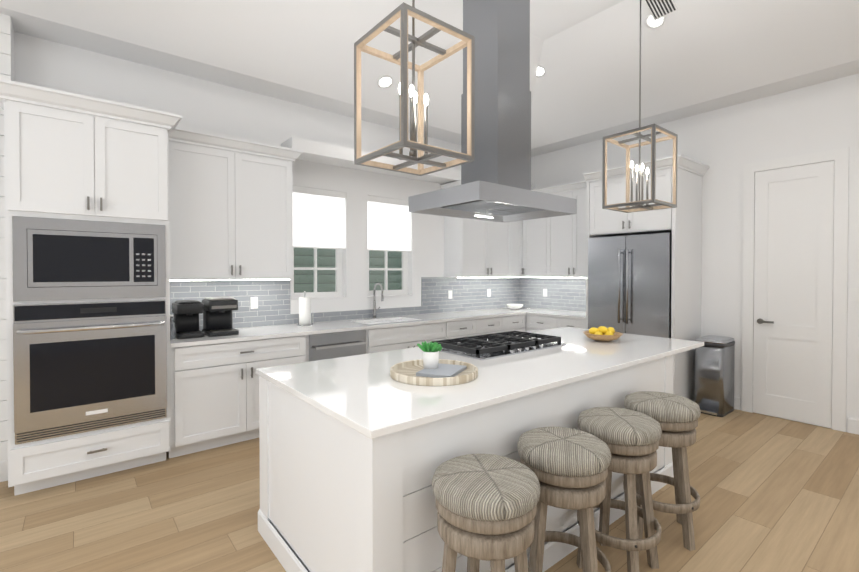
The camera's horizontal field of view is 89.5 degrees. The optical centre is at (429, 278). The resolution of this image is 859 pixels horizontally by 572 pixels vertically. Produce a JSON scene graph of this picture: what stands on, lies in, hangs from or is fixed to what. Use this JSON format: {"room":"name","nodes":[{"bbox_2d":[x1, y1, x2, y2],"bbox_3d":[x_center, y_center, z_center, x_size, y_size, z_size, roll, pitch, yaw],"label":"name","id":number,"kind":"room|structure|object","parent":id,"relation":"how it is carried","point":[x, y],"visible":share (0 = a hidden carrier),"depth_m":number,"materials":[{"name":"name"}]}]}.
{"room":"kitchen","nodes":[
{"label":"kitchen","id":0,"kind":"room"},
{"bbox_2d":[14,32,497,325],"bbox_3d":[-0.816,-0.233,5.181,5.975,3.250,0.160,-1,1,-39],"label":"wall","id":1,"kind":"structure","parent":0,"point":[201,105],"depth_m":4.54,"materials":[{"name":"white paint"}]},
{"bbox_2d":[169,127,303,280],"bbox_3d":[-1.803,-0.608,3.998,1.163,1.252,0.423,-1,1,-39],"label":"upper cabinet","id":2,"kind":"object","parent":1,"relation":"attached to","point":[230,208],"visible":0.94,"depth_m":3.84,"materials":[{"name":"white wood"}]},
{"bbox_2d":[290,248,346,300],"bbox_3d":[-1.249,-0.376,4.805,0.660,1.215,0.147,-1,1,-39],"label":"window","id":3,"kind":"structure","parent":1,"relation":"in","point":[338,285],"depth_m":4.87,"materials":[{"name":"white wood"}]},
{"bbox_2d":[293,186,345,249],"bbox_3d":[-1.234,-0.655,4.782,0.656,0.653,0.066,-1,1,-39],"label":"window blind","id":4,"kind":"object","parent":1,"relation":"attached to","point":[318,218],"visible":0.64,"depth_m":4.77,"materials":[{"name":"white fabric"}]},
{"bbox_2d":[170,277,517,330],"bbox_3d":[-0.477,0.233,5.353,4.916,0.483,0.006,-1,1,-39],"label":"backsplash","id":5,"kind":"structure","parent":1,"relation":"attached to","point":[468,294],"depth_m":4.77,"materials":[{"name":"grey tile"}]},
{"bbox_2d":[250,297,257,308],"bbox_3d":[-1.748,0.245,4.316,0.070,0.115,0.005,-1,1,-39],"label":"electrical outlet plate","id":6,"kind":"object","parent":5,"relation":"attached to","point":[253,302],"depth_m":4.32,"materials":[{"name":"white plastic"}]},
{"bbox_2d":[448,290,451,298],"bbox_3d":[0.287,0.225,5.965,0.070,0.115,0.005,-1,1,-39],"label":"electrical outlet plate","id":7,"kind":"object","parent":5,"relation":"attached to","point":[449,291],"depth_m":5.96,"materials":[{"name":"white plastic"}]},
{"bbox_2d":[487,289,490,296],"bbox_3d":[0.886,0.219,6.450,0.070,0.115,0.005,-1,1,-39],"label":"electrical outlet plate","id":8,"kind":"object","parent":5,"relation":"attached to","point":[488,290],"depth_m":6.45,"materials":[{"name":"white plastic"}]},
{"bbox_2d":[367,195,410,251],"bbox_3d":[-0.503,-0.662,5.374,0.656,0.653,0.066,-1,1,-39],"label":"window blind","id":9,"kind":"object","parent":1,"relation":"attached to","point":[388,224],"visible":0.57,"depth_m":5.35,"materials":[{"name":"white fabric"}]},
{"bbox_2d":[368,250,412,296],"bbox_3d":[-0.519,-0.383,5.397,0.660,1.215,0.147,-1,1,-39],"label":"window","id":10,"kind":"structure","parent":1,"relation":"in","point":[404,283],"depth_m":5.44,"materials":[{"name":"white wood"}]},
{"bbox_2d":[444,180,507,277],"bbox_3d":[0.717,-0.639,6.090,1.047,1.240,0.348,-1,1,-39],"label":"upper cabinet","id":11,"kind":"object","parent":1,"relation":"attached to","point":[473,248],"depth_m":5.84,"materials":[{"name":"white wood"}]},
{"bbox_2d":[508,220,523,275],"bbox_3d":[1.178,-0.643,6.423,0.327,1.240,0.410,-1,1,-39],"label":"upper cabinet","id":12,"kind":"object","parent":1,"relation":"attached to","point":[515,228],"depth_m":6.32,"materials":[{"name":"white wood"}]},
{"bbox_2d":[281,137,534,189],"bbox_3d":[0.043,-1.338,5.561,3.824,0.130,0.309,-1,1,-39],"label":"soffit","id":13,"kind":"structure","parent":0,"point":[325,153],"depth_m":4.72,"materials":[{"name":"white paint"}]},
{"bbox_2d":[0,409,858,571],"bbox_3d":[0.677,1.487,1.450,8.380,0.100,7.870,-1,1,-39],"label":"floor","id":14,"kind":"structure","parent":0,"point":[776,494],"depth_m":2.61,"materials":[{"name":"brown wood"}]},
{"bbox_2d":[0,13,14,481],"bbox_3d":[-3.991,-0.200,2.444,2.405,3.250,0.414,-1,1,-39],"label":"wall pier","id":15,"kind":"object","parent":14,"relation":"on","point":[7,56],"visible":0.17,"depth_m":3.02,"materials":[{"name":"white paint"}]},
{"bbox_2d":[0,78,181,495],"bbox_3d":[-2.493,0.096,3.220,1.045,2.640,0.777,-1,1,-39],"label":"tall cabinet","id":16,"kind":"object","parent":14,"relation":"on","point":[87,254],"visible":1,"depth_m":2.95,"materials":[{"name":"white painted wood"},{"name":"stainless steel"},{"name":"black glass"}]},
{"bbox_2d":[169,335,308,457],"bbox_3d":[-1.757,0.965,3.914,1.105,0.884,0.642,-1,1,-39],"label":"base cabinet","id":17,"kind":"object","parent":14,"relation":"on","point":[215,395],"depth_m":3.55,"materials":[{"name":"white wood"}]},
{"bbox_2d":[170,307,547,347],"bbox_3d":[-0.273,0.493,5.104,4.916,0.030,0.653,-1,1,-39],"label":"countertop","id":18,"kind":"structure","parent":17,"relation":"on","point":[261,332],"depth_m":4.45,"materials":[{"name":"white stone"}]},
{"bbox_2d":[170,315,175,339],"bbox_3d":[-2.109,0.398,3.536,0.062,0.199,0.060,-1,1,-39],"label":"water bottle","id":19,"kind":"object","parent":18,"relation":"on","point":[172,329],"visible":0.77,"depth_m":3.52,"materials":[{"name":"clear plastic"}]},
{"bbox_2d":[172,300,203,338],"bbox_3d":[-2.058,0.343,3.692,0.200,0.305,0.300,-1,1,-39],"label":"coffee maker","id":20,"kind":"object","parent":18,"relation":"on","point":[186,316],"visible":0.94,"depth_m":3.64,"materials":[{"name":"black plastic"}]},
{"bbox_2d":[202,296,238,336],"bbox_3d":[-1.858,0.331,3.841,0.240,0.325,0.320,-1,1,-39],"label":"coffee maker","id":21,"kind":"object","parent":18,"relation":"on","point":[217,318],"visible":0.96,"depth_m":3.79,"materials":[{"name":"grey"}]},
{"bbox_2d":[297,291,312,326],"bbox_3d":[-1.269,0.308,4.434,0.168,0.356,0.156,-1,1,-39],"label":"paper towel holder","id":22,"kind":"object","parent":18,"relation":"on","point":[304,311],"visible":1,"depth_m":4.38,"materials":[{"name":"white paper"}]},
{"bbox_2d":[372,283,383,318],"bbox_3d":[-0.583,0.265,5.088,0.104,0.426,0.211,-1,1,-39],"label":"faucet","id":23,"kind":"object","parent":18,"relation":"on","point":[374,307],"visible":1,"depth_m":5.12,"materials":[{"name":"silver metal"}]},
{"bbox_2d":[506,304,522,309],"bbox_3d":[1.265,0.425,6.413,0.250,0.075,0.250,-1,1,-39],"label":"bowl","id":24,"kind":"object","parent":18,"relation":"on","point":[514,306],"visible":1,"depth_m":6.34,"materials":[{"name":"white ceramic"}]},
{"bbox_2d":[309,328,376,361],"bbox_3d":[-1.081,0.958,4.462,0.790,0.884,0.642,-1,1,-39],"label":"dishwasher","id":25,"kind":"object","parent":14,"relation":"on","point":[322,346],"depth_m":4.22,"materials":[{"name":"silver metal"}]},
{"bbox_2d":[364,319,448,351],"bbox_3d":[-0.417,0.952,5.000,1.072,0.884,0.642,-1,1,-39],"label":"base cabinet","id":26,"kind":"object","parent":14,"relation":"on","point":[408,336],"depth_m":4.77,"materials":[{"name":"white wood"}]},
{"bbox_2d":[449,319,476,338],"bbox_3d":[0.167,0.946,5.473,0.559,0.884,0.642,-1,1,-39],"label":"base cabinet","id":27,"kind":"object","parent":14,"relation":"on","point":[461,328],"depth_m":5.26,"materials":[{"name":"white wood"}]},
{"bbox_2d":[258,354,673,571],"bbox_3d":[0.520,0.978,2.867,2.853,0.884,1.236,-1,1,-39],"label":"kitchen island","id":28,"kind":"object","parent":14,"relation":"on","point":[336,495],"visible":0.42,"depth_m":1.87,"materials":[{"name":"white wood"}]},
{"bbox_2d":[256,327,703,438],"bbox_3d":[0.585,0.520,2.914,3.025,0.030,1.240,-1,1,-39],"label":"island countertop","id":29,"kind":"structure","parent":28,"relation":"on","point":[367,395],"depth_m":2.24,"materials":[{"name":"white stone"}]},
{"bbox_2d":[390,359,477,385],"bbox_3d":[0.024,0.492,2.292,0.464,0.040,0.464,-1,1,-39],"label":"woven tray","id":30,"kind":"object","parent":29,"relation":"on","point":[405,372],"visible":0.79,"depth_m":2.19,"materials":[{"name":"beige wicker"}]},
{"bbox_2d":[416,363,466,377],"bbox_3d":[0.068,0.491,2.302,0.186,0.016,0.260,0,1,23],"label":"book","id":31,"kind":"object","parent":30,"relation":"on","point":[445,370],"visible":0.79,"depth_m":2.25,"materials":[{"name":"grey paper"}]},
{"bbox_2d":[417,341,441,368],"bbox_3d":[0.004,0.411,2.332,0.145,0.141,0.130,-1,1,-39],"label":"succulent pot","id":32,"kind":"object","parent":31,"relation":"on","point":[430,351],"visible":1,"depth_m":2.30,"materials":[{"name":"white ceramic"}]},
{"bbox_2d":[432,331,566,359],"bbox_3d":[0.513,0.473,3.158,0.900,0.058,0.520,-1,1,-39],"label":"cooktop","id":33,"kind":"object","parent":29,"relation":"in","point":[493,345],"visible":1,"depth_m":3.03,"materials":[{"name":"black metal"}]},
{"bbox_2d":[583,326,622,341],"bbox_3d":[1.383,0.440,3.458,0.300,0.116,0.300,-1,1,-39],"label":"lemon bowl","id":34,"kind":"object","parent":29,"relation":"on","point":[603,333],"visible":1,"depth_m":3.41,"materials":[{"name":"yellow food"}]},
{"bbox_2d":[432,454,539,571],"bbox_3d":[0.199,1.060,1.550,0.384,0.752,0.384,0,1,34],"label":"bar stool","id":35,"kind":"object","parent":14,"relation":"on","point":[486,505],"visible":1,"depth_m":1.42,"materials":[{"name":"beige fabric"}]},
{"bbox_2d":[477,316,504,334],"bbox_3d":[0.574,0.942,5.804,0.490,0.884,0.642,-1,1,-39],"label":"base cabinet","id":36,"kind":"object","parent":14,"relation":"on","point":[491,325],"depth_m":5.56,"materials":[{"name":"white wood"}]},
{"bbox_2d":[505,314,524,331],"bbox_3d":[0.948,0.938,6.107,0.474,0.884,0.642,-1,1,-39],"label":"base cabinet","id":37,"kind":"object","parent":14,"relation":"on","point":[514,322],"depth_m":5.87,"materials":[{"name":"white wood"}]},
{"bbox_2d":[525,314,552,331],"bbox_3d":[1.733,0.939,6.032,0.638,0.884,0.510,-1,1,-39],"label":"base cabinet","id":38,"kind":"object","parent":14,"relation":"on","point":[532,322],"depth_m":5.86,"materials":[{"name":"white wood"}]},
{"bbox_2d":[517,427,610,571],"bbox_3d":[0.568,1.057,1.849,0.384,0.752,0.384,0,1,15],"label":"bar stool","id":39,"kind":"object","parent":14,"relation":"on","point":[568,467],"visible":0.94,"depth_m":1.72,"materials":[{"name":"beige fabric"}]},
{"bbox_2d":[553,317,585,328],"bbox_3d":[2.040,0.944,5.652,0.638,0.884,0.468,-1,1,-39],"label":"base cabinet","id":40,"kind":"object","parent":14,"relation":"on","point":[558,322],"depth_m":5.49,"materials":[{"name":"white wood"}]},
{"bbox_2d":[526,309,585,319],"bbox_3d":[1.890,0.484,5.822,0.653,0.030,0.930,-1,1,-39],"label":"countertop","id":41,"kind":"structure","parent":40,"relation":"on","point":[550,312],"depth_m":5.77,"materials":[{"name":"white stone"}]},
{"bbox_2d":[577,407,661,571],"bbox_3d":[0.933,1.053,2.145,0.384,0.752,0.384,-1,1,-45],"label":"bar stool","id":42,"kind":"object","parent":14,"relation":"on","point":[629,438],"visible":0.77,"depth_m":2.01,"materials":[{"name":"brown wood"}]},
{"bbox_2d":[588,233,671,337],"bbox_3d":[2.426,0.451,5.011,0.782,1.863,0.910,-1,1,-39],"label":"refrigerator","id":43,"kind":"object","parent":14,"relation":"on","point":[629,284],"visible":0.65,"depth_m":4.74,"materials":[{"name":"grey metal"}]},
{"bbox_2d":[583,154,709,400],"bbox_3d":[2.471,0.074,4.995,0.783,2.640,1.075,-1,1,-39],"label":"surround","id":44,"kind":"object","parent":14,"relation":"on","point":[681,222],"visible":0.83,"depth_m":4.68,"materials":[{"name":"white wood"}]},
{"bbox_2d":[623,391,700,550],"bbox_3d":[1.306,1.049,2.448,0.384,0.752,0.384,0,1,22],"label":"bar stool","id":45,"kind":"object","parent":14,"relation":"on","point":[676,417],"visible":0.71,"depth_m":2.30,"materials":[{"name":"brown wood"}]},
{"bbox_2d":[694,335,734,416],"bbox_3d":[2.999,1.012,4.562,0.413,0.776,0.276,-1,1,-39],"label":"trash can","id":46,"kind":"object","parent":14,"relation":"on","point":[714,375],"visible":0.85,"depth_m":4.45,"materials":[{"name":"grey metal"}]},
{"bbox_2d":[0,0,858,156],"bbox_3d":[0.677,-2.177,1.406,8.380,0.730,7.870,-1,1,-39],"label":"ceiling","id":47,"kind":"structure","parent":0,"point":[700,56],"depth_m":3.95,"materials":[{"name":"white paint"}]},
{"bbox_2d":[377,75,392,88],"bbox_3d":[-0.453,-2.008,4.434,0.157,0.077,0.168,1,1,42],"label":"recessed light","id":48,"kind":"object","parent":47,"relation":"in","point":[385,82],"depth_m":4.43,"materials":[{"name":"white"}]},
{"bbox_2d":[354,0,474,175],"bbox_3d":[-0.080,-1.504,2.158,0.430,1.850,0.430,-1,1,-39],"label":"pendant lantern","id":49,"kind":"object","parent":47,"relation":"hanging from","point":[402,11],"visible":1,"depth_m":2.13,"materials":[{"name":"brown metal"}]},
{"bbox_2d":[408,0,576,222],"bbox_3d":[0.477,-1.463,3.202,1.040,1.958,0.720,-1,1,-39],"label":"range hood","id":50,"kind":"object","parent":47,"relation":"hanging from","point":[495,186],"visible":1,"depth_m":3.05,"materials":[{"name":"silver metal"}]},
{"bbox_2d":[536,65,545,76],"bbox_3d":[1.228,-2.331,4.878,0.168,0.074,0.158,1,1,42],"label":"recessed light","id":51,"kind":"object","parent":47,"relation":"in","point":[541,71],"depth_m":4.87,"materials":[{"name":"white"}]},
{"bbox_2d":[602,0,677,212],"bbox_3d":[1.784,-1.523,3.669,0.430,1.850,0.430,-1,1,-39],"label":"pendant lantern","id":52,"kind":"object","parent":47,"relation":"hanging from","point":[658,204],"visible":1,"depth_m":3.66,"materials":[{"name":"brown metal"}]},
{"bbox_2d":[645,14,665,28],"bbox_3d":[2.030,-2.318,3.894,0.168,0.077,0.157,1,1,42],"label":"recessed light","id":53,"kind":"object","parent":47,"relation":"in","point":[650,23],"depth_m":3.91,"materials":[{"name":"white"}]},
{"bbox_2d":[643,0,678,20],"bbox_3d":[1.975,-2.381,3.723,0.296,0.142,0.200,-1,1,-39],"label":"ceiling vent","id":54,"kind":"object","parent":47,"relation":"in","point":[658,9],"visible":1,"depth_m":3.76,"materials":[{"name":"white metal"}]},
{"bbox_2d":[527,73,858,431],"bbox_3d":[3.870,-0.219,4.018,0.160,3.250,7.870,-1,1,-39],"label":"wall","id":55,"kind":"structure","parent":0,"point":[725,144],"depth_m":4.62,"materials":[{"name":"white paint"}]},
{"bbox_2d":[524,192,551,277],"bbox_3d":[1.636,-0.592,6.315,0.409,1.140,0.500,-1,1,-39],"label":"upper cabinet","id":56,"kind":"object","parent":55,"relation":"attached to","point":[551,247],"depth_m":6.20,"materials":[{"name":"white wood"}]},
{"bbox_2d":[518,277,585,311],"bbox_3d":[1.933,0.221,6.279,0.005,0.483,1.590,-1,1,-39],"label":"backsplash","id":57,"kind":"structure","parent":55,"relation":"attached to","point":[569,294],"depth_m":6.39,"materials":[{"name":"grey tile"}]},
{"bbox_2d":[543,289,546,296],"bbox_3d":[1.739,0.219,6.511,0.005,0.115,0.070,-1,1,-39],"label":"electrical outlet plate","id":58,"kind":"object","parent":57,"relation":"attached to","point":[544,290],"depth_m":6.51,"materials":[{"name":"white plastic"}]},
{"bbox_2d":[552,188,586,277],"bbox_3d":[2.021,-0.586,5.888,0.348,1.140,0.888,-1,1,-39],"label":"upper cabinet","id":59,"kind":"object","parent":55,"relation":"attached to","point":[568,231],"depth_m":5.77,"materials":[{"name":"white wood"}]},
{"bbox_2d":[753,161,833,427],"bbox_3d":[3.543,0.151,4.246,0.065,2.489,0.604,-1,1,-39],"label":"door leaf","id":60,"kind":"structure","parent":55,"relation":"in","point":[793,287],"depth_m":4.24,"materials":[{"name":"white wood"}]},
{"bbox_2d":[741,147,848,431],"bbox_3d":[3.560,0.106,4.260,0.022,2.595,0.800,-1,1,-39],"label":"door frame","id":61,"kind":"structure","parent":55,"relation":"attached to","point":[840,157],"depth_m":4.01,"materials":[{"name":"white wood"}]},
{"bbox_2d":[734,396,858,434],"bbox_3d":[4.621,1.349,2.970,0.016,0.140,4.948,-1,1,-39],"label":"baseboard","id":62,"kind":"structure","parent":55,"relation":"attached to","point":[853,425],"depth_m":3.94,"materials":[{"name":"white wood"}]},
{"bbox_2d":[849,288,858,300],"bbox_3d":[3.857,0.148,3.902,0.010,0.120,0.110,-1,1,-39],"label":"switch plate","id":63,"kind":"object","parent":55,"relation":"attached to","point":[853,294],"visible":1,"depth_m":3.92,"materials":[{"name":"white plastic"}]},
{"label":"outside","id":64,"kind":"structure","parent":0,"visible":0},
{"bbox_2d":[294,248,401,292],"bbox_3d":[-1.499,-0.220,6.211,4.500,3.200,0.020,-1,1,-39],"label":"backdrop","id":65,"kind":"structure","parent":64,"point":[304,274],"depth_m":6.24,"materials":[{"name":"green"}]}
]}

